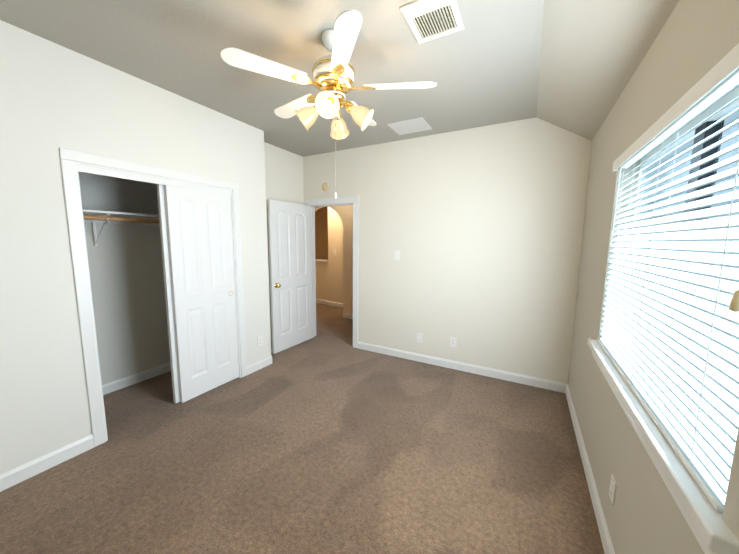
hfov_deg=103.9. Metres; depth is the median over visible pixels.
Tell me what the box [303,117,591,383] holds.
wall
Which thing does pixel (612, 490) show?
outlet
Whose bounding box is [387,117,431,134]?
ceiling vent
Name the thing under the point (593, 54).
ceiling
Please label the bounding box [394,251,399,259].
switch plate
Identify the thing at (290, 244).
entry door
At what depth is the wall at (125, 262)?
2.91 m
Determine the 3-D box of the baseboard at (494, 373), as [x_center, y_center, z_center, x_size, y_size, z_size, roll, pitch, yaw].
[0.907,1.051,3.538,2.442,0.100,0.014,4,8,28]
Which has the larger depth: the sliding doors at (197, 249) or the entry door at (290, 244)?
the entry door at (290, 244)
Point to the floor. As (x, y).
(328, 438)
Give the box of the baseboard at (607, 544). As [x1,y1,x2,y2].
[564,383,614,553]
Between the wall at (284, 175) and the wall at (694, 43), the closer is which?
the wall at (694, 43)
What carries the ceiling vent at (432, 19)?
in the ceiling at (481, 68)
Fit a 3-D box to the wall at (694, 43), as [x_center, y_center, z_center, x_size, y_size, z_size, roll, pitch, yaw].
[1.153,0.176,1.043,0.160,2.458,3.945,4,8,28]
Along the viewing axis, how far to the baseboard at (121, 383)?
3.05 m
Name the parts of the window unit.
frame, glass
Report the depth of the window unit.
0.95 m
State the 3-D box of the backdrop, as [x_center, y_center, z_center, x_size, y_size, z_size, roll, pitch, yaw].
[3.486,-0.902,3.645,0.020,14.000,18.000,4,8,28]
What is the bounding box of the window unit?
[588,43,738,553]
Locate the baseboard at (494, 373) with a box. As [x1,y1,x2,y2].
[358,341,563,392]
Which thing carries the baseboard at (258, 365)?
attached to the wall at (54, 97)
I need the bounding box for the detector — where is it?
[322,183,328,190]
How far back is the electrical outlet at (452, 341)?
3.45 m
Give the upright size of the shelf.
0.305 m
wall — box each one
[0,20,270,473]
[78,172,169,384]
[264,142,303,344]
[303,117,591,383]
[315,205,352,313]
[315,207,342,302]
[568,0,738,553]
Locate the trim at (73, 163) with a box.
[59,148,246,446]
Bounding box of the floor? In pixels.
[0,303,604,553]
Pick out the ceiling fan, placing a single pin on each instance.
(334, 76)
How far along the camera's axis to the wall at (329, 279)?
6.67 m
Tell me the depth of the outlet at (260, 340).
3.41 m
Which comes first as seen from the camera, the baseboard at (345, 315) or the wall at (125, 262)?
the wall at (125, 262)
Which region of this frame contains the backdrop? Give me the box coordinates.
[646,111,738,233]
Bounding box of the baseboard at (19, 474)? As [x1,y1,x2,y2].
[0,434,93,491]
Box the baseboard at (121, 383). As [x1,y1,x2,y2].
[102,362,170,394]
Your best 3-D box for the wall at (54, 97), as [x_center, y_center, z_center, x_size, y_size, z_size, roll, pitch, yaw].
[-1.970,-0.137,2.163,0.120,2.740,2.970,4,8,28]
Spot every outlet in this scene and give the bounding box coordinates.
[257,336,262,346]
[417,333,421,342]
[450,337,456,346]
[609,474,616,504]
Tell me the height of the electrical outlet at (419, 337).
0.116 m
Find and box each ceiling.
[0,0,543,156]
[537,0,679,140]
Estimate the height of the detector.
0.116 m
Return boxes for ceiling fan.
[220,9,436,198]
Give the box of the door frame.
[304,196,358,347]
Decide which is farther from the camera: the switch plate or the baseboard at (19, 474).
the switch plate
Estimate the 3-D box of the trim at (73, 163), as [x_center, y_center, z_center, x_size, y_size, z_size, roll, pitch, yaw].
[-1.747,0.134,2.595,0.135,2.100,1.320,4,8,28]
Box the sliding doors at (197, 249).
[157,184,238,402]
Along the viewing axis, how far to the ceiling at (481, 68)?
1.90 m
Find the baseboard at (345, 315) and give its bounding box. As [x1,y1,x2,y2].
[343,313,352,318]
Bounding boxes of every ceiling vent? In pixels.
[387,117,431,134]
[400,0,463,43]
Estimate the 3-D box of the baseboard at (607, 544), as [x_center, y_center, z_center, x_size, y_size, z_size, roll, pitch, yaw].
[1.094,1.333,1.283,0.014,0.100,3.825,4,8,28]
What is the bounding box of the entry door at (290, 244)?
[267,199,312,353]
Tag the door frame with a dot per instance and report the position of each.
(338, 201)
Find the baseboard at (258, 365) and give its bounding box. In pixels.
[247,355,271,374]
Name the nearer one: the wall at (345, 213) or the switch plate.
the switch plate
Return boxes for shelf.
[82,209,159,245]

